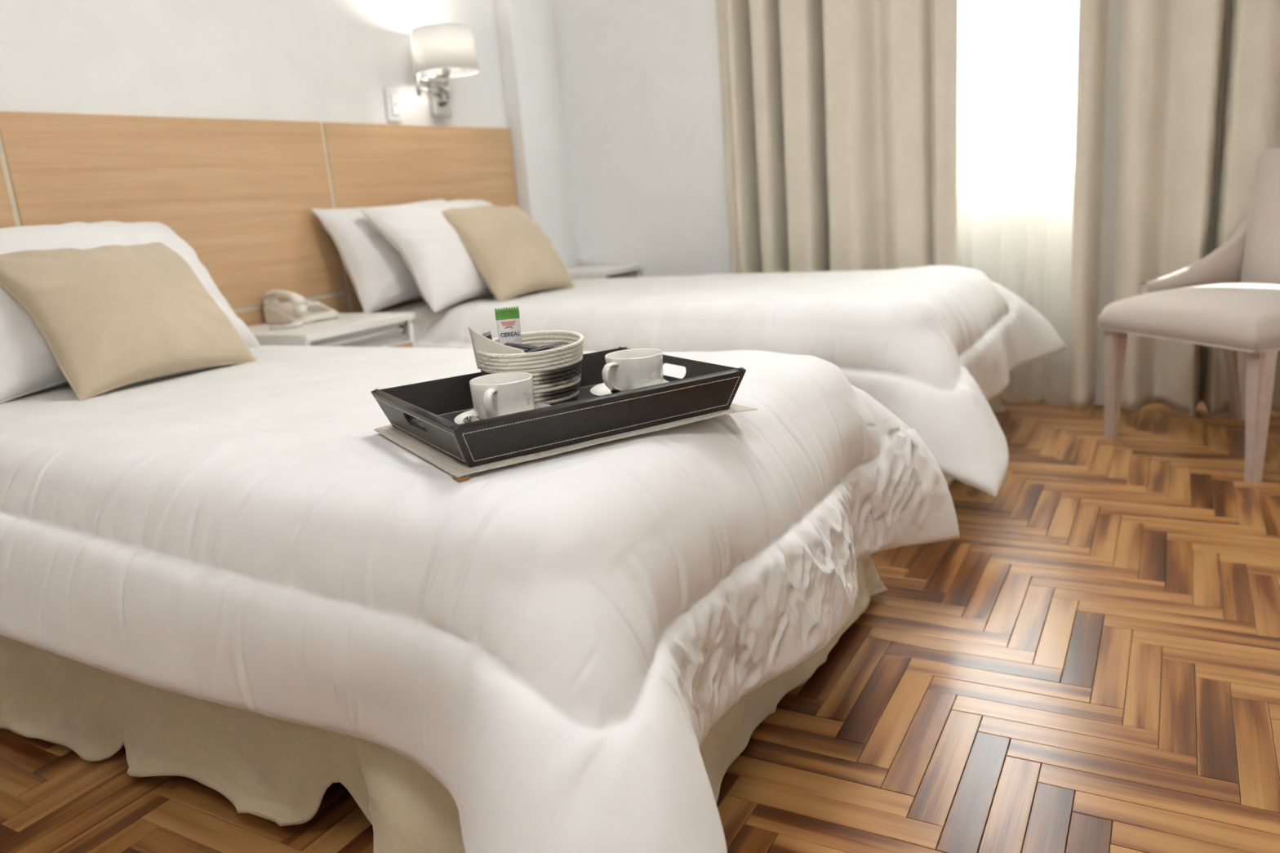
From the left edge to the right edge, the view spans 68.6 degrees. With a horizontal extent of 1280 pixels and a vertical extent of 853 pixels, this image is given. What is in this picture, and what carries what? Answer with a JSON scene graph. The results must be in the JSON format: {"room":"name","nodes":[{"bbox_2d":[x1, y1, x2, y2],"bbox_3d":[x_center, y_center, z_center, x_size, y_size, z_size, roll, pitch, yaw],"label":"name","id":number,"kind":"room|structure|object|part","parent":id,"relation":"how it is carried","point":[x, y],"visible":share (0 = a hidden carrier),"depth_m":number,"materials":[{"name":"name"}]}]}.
{"room":"hotel room","nodes":[
{"label":"hotel room","id":0,"kind":"room"},
{"bbox_2d":[0,0,508,128],"bbox_3d":[-1.644,-0.831,2.304,0.100,2.600,4.880,3,16,29],"label":"wall","id":1,"kind":"structure","parent":0,"point":[300,60],"depth_m":2.90,"materials":[{"name":"paint"}]},
{"bbox_2d":[0,111,518,326],"bbox_3d":[-1.287,-0.353,2.869,0.020,1.130,3.140,3,16,29],"label":"headboard","id":2,"kind":"object","parent":1,"relation":"attached to","point":[242,193],"visible":0.38,"depth_m":2.92,"materials":[{"name":"brown wood"}]},
{"bbox_3d":[-1.819,-0.367,1.918,0.020,0.565,1.036,3,16,29],"label":"panel","id":3,"kind":"part","parent":2,"relation":"part of","materials":[{"name":"brown wood"}]},
{"bbox_3d":[-1.311,-0.625,2.796,0.020,0.565,1.029,3,16,29],"label":"panel","id":4,"kind":"part","parent":2,"relation":"part of","materials":[{"name":"brown wood"}]},
{"bbox_3d":[-1.267,-0.071,2.933,0.020,0.551,1.029,3,16,29],"label":"panel","id":5,"kind":"part","parent":2,"relation":"part of","materials":[{"name":"brown wood"}]},
{"bbox_3d":[-0.757,-0.330,3.816,0.020,0.551,1.047,3,16,29],"label":"panel","id":6,"kind":"part","parent":2,"relation":"part of","materials":[{"name":"brown wood"}]},
{"bbox_3d":[-0.801,-0.884,3.679,0.020,0.565,1.047,3,16,29],"label":"panel","id":7,"kind":"part","parent":2,"relation":"part of","materials":[{"name":"brown wood"}]},
{"bbox_2d":[383,87,403,122],"bbox_3d":[-0.908,-1.185,3.460,0.017,0.120,0.076,3,16,29],"label":"wall switch","id":8,"kind":"object","parent":1,"relation":"attached to","point":[392,96],"visible":1,"depth_m":3.45,"materials":[{"name":"white plastic"}]},
{"bbox_2d":[409,22,479,117],"bbox_3d":[-0.729,-1.319,3.489,0.287,0.288,0.306,3,16,29],"label":"wall lamp","id":9,"kind":"object","parent":1,"relation":"attached to","point":[443,50],"visible":1,"depth_m":3.37,"materials":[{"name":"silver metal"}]},
{"bbox_3d":[-0.802,-1.232,3.385,0.017,0.075,0.017,3,16,29],"label":"elbow post","id":10,"kind":"part","parent":9,"relation":"part of","materials":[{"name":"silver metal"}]},
{"bbox_3d":[-0.760,-1.278,3.425,0.011,0.012,0.134,8,19,42],"label":"arm","id":11,"kind":"part","parent":9,"relation":"part of","materials":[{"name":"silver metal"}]},
{"bbox_3d":[-0.762,-1.257,3.653,0.016,0.022,0.022,3,16,29],"label":"switch knob","id":12,"kind":"part","parent":9,"relation":"part of","materials":[{"name":"grey plastic"}]},
{"bbox_3d":[-0.722,-1.381,3.450,0.240,0.150,0.240,3,16,29],"label":"lamp shade","id":13,"kind":"part","parent":9,"relation":"part of","materials":[{"name":"white fabric"}]},
{"bbox_2d":[440,67,450,77],"bbox_3d":[-0.717,-1.316,3.466,0.036,0.050,0.036,3,16,29],"label":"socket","id":14,"kind":"object","parent":9,"relation":"attached to","point":[446,72],"depth_m":3.46,"materials":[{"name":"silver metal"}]},
{"bbox_3d":[-0.748,-1.309,3.647,0.014,0.065,0.014,3,16,29],"label":"pivot post","id":15,"kind":"part","parent":9,"relation":"part of","materials":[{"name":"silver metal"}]},
{"bbox_2d":[494,0,576,268],"bbox_3d":[-0.466,-1.410,4.165,0.075,2.550,0.328,3,16,29],"label":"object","id":16,"kind":"structure","parent":1,"relation":"attached to","point":[526,28],"depth_m":4.12,"materials":[{"name":"paint"}]},
{"bbox_2d":[0,397,1279,852],"bbox_3d":[0.538,0.529,1.449,5.190,0.060,5.442,3,16,29],"label":"floor","id":17,"kind":"structure","parent":0,"point":[1091,664],"depth_m":1.58,"materials":[{"name":"brown wood"}]},
{"bbox_2d":[247,311,415,347],"bbox_3d":[-0.988,-0.047,2.964,0.431,0.565,0.440,3,16,29],"label":"nightstand","id":18,"kind":"object","parent":17,"relation":"on","point":[388,330],"visible":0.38,"depth_m":2.82,"materials":[{"name":"white laminate"}]},
{"bbox_3d":[-1.092,0.015,2.796,0.419,0.543,0.018,3,16,29],"label":"panel","id":19,"kind":"part","parent":18,"relation":"part of","materials":[{"name":"white laminate"}]},
{"bbox_2d":[262,289,339,329],"bbox_3d":[-1.084,-0.372,2.912,0.265,0.105,0.252,8,18,41],"label":"telephone","id":20,"kind":"object","parent":18,"relation":"on","point":[300,311],"visible":1,"depth_m":2.92,"materials":[{"name":"beige plastic"}]},
{"bbox_3d":[-1.046,-0.303,2.805,0.054,0.014,0.115,8,18,41],"label":"coiled cord","id":21,"kind":"part","parent":20,"relation":"part of","materials":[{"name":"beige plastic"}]},
{"bbox_3d":[-0.833,-0.265,2.811,0.018,0.047,0.392,3,16,29],"label":"aluminium pull","id":22,"kind":"part","parent":18,"relation":"part of","materials":[{"name":"silver metal"}]},
{"bbox_2d":[359,335,406,346],"bbox_3d":[-1.011,-0.243,2.920,0.389,0.016,0.396,3,16,29],"label":"shelf","id":23,"kind":"object","parent":18,"relation":"attached to","point":[391,340],"depth_m":2.90,"materials":[{"name":"white laminate"}]},
{"bbox_3d":[-0.819,-0.131,2.842,0.018,0.188,0.392,3,16,29],"label":"drawer","id":24,"kind":"part","parent":18,"relation":"part of","materials":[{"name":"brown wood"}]},
{"bbox_3d":[-0.891,-0.087,3.143,0.419,0.543,0.018,3,16,29],"label":"panel","id":25,"kind":"part","parent":18,"relation":"part of","materials":[{"name":"white laminate"}]},
{"bbox_2d":[0,555,887,852],"bbox_3d":[-0.639,0.201,1.950,2.002,0.517,1.146,3,16,29],"label":"bed","id":26,"kind":"object","parent":17,"relation":"on","point":[281,772],"visible":0.23,"depth_m":1.41,"materials":[{"name":"beige fabric"}]},
{"bbox_2d":[0,345,959,852],"bbox_3d":[-0.548,0.115,1.867,2.110,0.431,1.490,3,16,29],"label":"comforter","id":27,"kind":"object","parent":26,"relation":"on","point":[558,641],"visible":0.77,"depth_m":1.19,"materials":[{"name":"white fabric"}]},
{"bbox_2d":[0,242,257,400],"bbox_3d":[-1.162,-0.257,2.121,0.334,0.310,0.442,3,16,29],"label":"cushion","id":28,"kind":"object","parent":27,"relation":"on","point":[110,317],"visible":1,"depth_m":2.02,"materials":[{"name":"beige fabric"}]},
{"bbox_2d":[0,221,260,403],"bbox_3d":[-1.315,-0.304,2.241,0.360,0.364,0.732,3,16,29],"label":"pillow","id":29,"kind":"object","parent":27,"relation":"on","point":[28,366],"visible":0.4,"depth_m":2.08,"materials":[{"name":"white fabric"}]},
{"bbox_2d":[452,475,469,482],"bbox_3d":[-0.214,0.061,1.123,0.014,0.004,0.019,-13,16,-30],"label":"wooden block","id":30,"kind":"object","parent":27,"relation":"on","point":[465,477],"visible":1,"depth_m":1.12,"materials":[{"name":"brown wood"}]},
{"bbox_2d":[373,402,757,477],"bbox_3d":[-0.115,-0.011,1.371,0.454,0.006,0.344,-13,16,-30],"label":"placemat","id":31,"kind":"object","parent":27,"relation":"on","point":[458,469],"visible":0.24,"depth_m":1.23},
{"bbox_2d":[370,346,746,467],"bbox_3d":[-0.122,-0.041,1.361,0.439,0.058,0.336,-13,16,-30],"label":"serving tray","id":32,"kind":"object","parent":31,"relation":"on","point":[426,411],"visible":0.79,"depth_m":1.25,"materials":[{"name":"black leather"}]},
{"bbox_2d":[453,402,551,424],"bbox_3d":[-0.187,-0.009,1.309,0.141,0.018,0.141,3,16,29],"label":"saucer","id":33,"kind":"object","parent":32,"relation":"on","point":[458,420],"visible":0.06,"depth_m":1.34,"materials":[{"name":"white ceramic"}]},
{"bbox_2d":[462,416,483,423],"bbox_3d":[-0.205,-0.001,1.236,0.028,0.011,0.115,-12,16,-29],"label":"teaspoon","id":34,"kind":"object","parent":33,"relation":"on","point":[472,419],"visible":0.28,"depth_m":1.28,"materials":[{"name":"metal"}]},
{"bbox_2d":[469,372,534,419],"bbox_3d":[-0.194,-0.035,1.297,0.087,0.062,0.101,9,19,44],"label":"coffee cup","id":35,"kind":"object","parent":33,"relation":"on","point":[497,394],"visible":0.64,"depth_m":1.27,"materials":[{"name":"white ceramic"}]},
{"bbox_3d":[-0.198,-0.026,1.252,0.015,0.049,0.034,-2,14,10],"label":"cup handle","id":36,"kind":"part","parent":35,"relation":"part of","materials":[{"name":"white ceramic"}]},
{"bbox_2d":[476,330,583,405],"bbox_3d":[-0.163,-0.082,1.421,0.164,0.102,0.171,-5,14,-2],"label":"rope basket","id":37,"kind":"object","parent":32,"relation":"on","point":[556,372],"visible":0.63,"depth_m":1.36,"materials":[{"name":"fabric"}]},
{"bbox_2d":[482,331,492,339],"bbox_3d":[-0.224,-0.100,1.422,0.010,0.088,0.026,0,15,19],"label":"sachet","id":38,"kind":"object","parent":37,"relation":"in","point":[486,335],"visible":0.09,"depth_m":1.42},
{"bbox_2d":[467,324,524,368],"bbox_3d":[-0.207,-0.115,1.363,0.084,0.068,0.018,1,15,23],"label":"paper napkin","id":39,"kind":"object","parent":37,"relation":"in","point":[481,343],"visible":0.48,"depth_m":1.36,"materials":[{"name":"white paper"}]},
{"bbox_2d":[494,305,522,349],"bbox_3d":[-0.197,-0.131,1.420,0.036,0.101,0.012,-7,14,-8],"label":"bar","id":40,"kind":"object","parent":37,"relation":"in","point":[508,320],"visible":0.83,"depth_m":1.41,"materials":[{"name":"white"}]},
{"bbox_2d":[504,342,551,351],"bbox_3d":[-0.161,-0.118,1.402,0.083,0.017,0.020,-2,14,11],"label":"sachet","id":41,"kind":"object","parent":37,"relation":"in","point":[517,345],"visible":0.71,"depth_m":1.40,"materials":[{"name":"grey plastic"}]},
{"bbox_2d":[524,342,567,352],"bbox_3d":[-0.149,-0.116,1.399,0.084,0.008,0.020,-11,15,-25],"label":"sachet","id":42,"kind":"object","parent":37,"relation":"in","point":[548,346],"visible":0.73,"depth_m":1.40,"materials":[{"name":"grey plastic"}]},
{"bbox_2d":[589,378,669,395],"bbox_3d":[-0.005,-0.052,1.425,0.141,0.018,0.141,3,16,29],"label":"saucer","id":43,"kind":"object","parent":32,"relation":"on","point":[600,389],"visible":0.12,"depth_m":1.44,"materials":[{"name":"white ceramic"}]},
{"bbox_2d":[601,348,663,392],"bbox_3d":[-0.014,-0.079,1.416,0.101,0.062,0.087,-8,14,-13],"label":"coffee cup","id":44,"kind":"object","parent":43,"relation":"on","point":[624,370],"visible":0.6,"depth_m":1.38,"materials":[{"name":"white ceramic"}]},
{"bbox_3d":[-0.041,-0.070,1.379,0.015,0.049,0.034,7,18,40],"label":"cup handle","id":45,"kind":"part","parent":44,"relation":"part of","materials":[{"name":"white ceramic"}]},
{"bbox_2d":[565,263,642,279],"bbox_3d":[-0.204,-0.436,4.285,0.357,0.565,0.328,3,16,29],"label":"nightstand","id":46,"kind":"object","parent":17,"relation":"on","point":[616,270],"visible":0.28,"depth_m":4.16,"materials":[{"name":"white laminate"}]},
{"bbox_3d":[-0.282,-0.388,4.164,0.345,0.543,0.018,3,16,29],"label":"panel","id":47,"kind":"part","parent":46,"relation":"part of","materials":[{"name":"white laminate"}]},
{"bbox_3d":[-0.136,-0.462,4.417,0.345,0.543,0.018,3,16,29],"label":"panel","id":48,"kind":"part","parent":46,"relation":"part of","materials":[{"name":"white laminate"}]},
{"bbox_2d":[942,395,1004,487],"bbox_3d":[0.155,-0.203,3.329,1.997,0.517,1.157,3,16,29],"label":"bed","id":49,"kind":"object","parent":17,"relation":"on","point":[995,403],"visible":0.02,"depth_m":3.34,"materials":[{"name":"beige fabric"}]},
{"bbox_2d":[385,265,1066,497],"bbox_3d":[0.244,-0.274,3.204,2.102,0.442,1.444,3,16,29],"label":"comforter","id":50,"kind":"object","parent":49,"relation":"on","point":[932,345],"visible":0.72,"depth_m":2.65,"materials":[{"name":"white fabric"}]},
{"bbox_2d":[311,198,445,312],"bbox_3d":[-0.824,-0.632,3.393,0.258,0.361,0.690,3,16,29],"label":"pillow","id":51,"kind":"object","parent":50,"relation":"on","point":[380,277],"visible":0.47,"depth_m":3.14,"materials":[{"name":"white fabric"}]},
{"bbox_2d":[356,199,492,312],"bbox_3d":[-0.635,-0.632,3.364,0.320,0.355,0.687,3,16,29],"label":"pillow","id":52,"kind":"object","parent":50,"relation":"on","point":[442,268],"visible":0.58,"depth_m":3.13,"materials":[{"name":"white fabric"}]},
{"bbox_2d":[441,204,574,301],"bbox_3d":[-0.473,-0.635,3.377,0.294,0.324,0.443,5,17,33],"label":"cushion","id":53,"kind":"object","parent":50,"relation":"on","point":[511,253],"visible":0.98,"depth_m":3.26,"materials":[{"name":"beige fabric"}]},
{"bbox_2d":[1097,148,1279,483],"bbox_3d":[1.764,-0.354,2.713,0.554,0.855,0.571,-8,14,-13],"label":"chair","id":54,"kind":"object","parent":17,"relation":"on","point":[1228,300],"visible":1,"depth_m":2.79,"materials":[{"name":"beige fabric"}]},
{"bbox_3d":[1.496,-0.137,2.962,0.054,0.357,0.054,-8,14,-14],"label":"leg","id":55,"kind":"part","parent":54,"relation":"part of","materials":[{"name":"beige wood"}]},
{"bbox_3d":[1.744,-0.338,2.712,0.510,0.123,0.568,-8,14,-14],"label":"seat","id":56,"kind":"part","parent":54,"relation":"part of","materials":[{"name":"beige fabric"}]},
{"bbox_3d":[1.729,-0.511,2.922,0.375,0.245,0.036,-8,14,-14],"label":"arm","id":57,"kind":"part","parent":54,"relation":"part of"},
{"bbox_3d":[1.929,-0.191,3.041,0.114,0.357,0.054,-8,14,-14],"label":"leg","id":58,"kind":"part","parent":54,"relation":"part of","materials":[{"name":"beige wood"}]},
{"bbox_3d":[1.967,-0.579,2.719,0.099,0.455,0.456,-8,14,-14],"label":"backrest","id":59,"kind":"part","parent":54,"relation":"part of","materials":[{"name":"beige fabric"}]},
{"bbox_3d":[1.629,-0.028,2.478,0.054,0.357,0.054,-8,14,-14],"label":"leg","id":60,"kind":"part","parent":54,"relation":"part of","materials":[{"name":"beige wood"}]},
{"bbox_2d":[551,0,1203,403],"bbox_3d":[1.630,-1.321,3.229,4.850,2.600,0.090,3,16,29],"label":"wall","id":61,"kind":"structure","parent":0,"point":[640,83],"depth_m":4.12,"materials":[{"name":"paint"}]},
{"bbox_2d":[579,255,586,263],"bbox_3d":[-0.269,-0.786,4.417,0.038,0.038,0.026,3,16,29],"label":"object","id":62,"kind":"object","parent":61,"relation":"attached to","point":[583,259],"visible":1,"depth_m":4.41,"materials":[{"name":"white plastic"}]},
{"bbox_2d":[715,0,958,273],"bbox_3d":[0.743,-1.290,3.534,0.912,2.408,0.229,3,16,29],"label":"curtain","id":63,"kind":"object","parent":61,"relation":"hanging from","point":[840,117],"visible":0.64,"depth_m":3.50,"materials":[{"name":"beige fabric"}]},
{"bbox_2d":[956,0,1122,405],"bbox_3d":[1.251,-1.264,3.265,0.779,2.408,0.050,3,16,29],"label":"sheer curtain","id":64,"kind":"object","parent":61,"relation":"hanging from","point":[1017,59],"visible":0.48,"depth_m":3.30,"materials":[{"name":"white fabric"}]},
{"bbox_2d":[1067,0,1279,415],"bbox_3d":[2.008,-1.210,2.803,1.273,2.408,0.166,3,16,29],"label":"curtain","id":65,"kind":"object","parent":61,"relation":"hanging from","point":[1199,95],"visible":0.74,"depth_m":3.05,"materials":[{"name":"beige fabric"}]}
]}

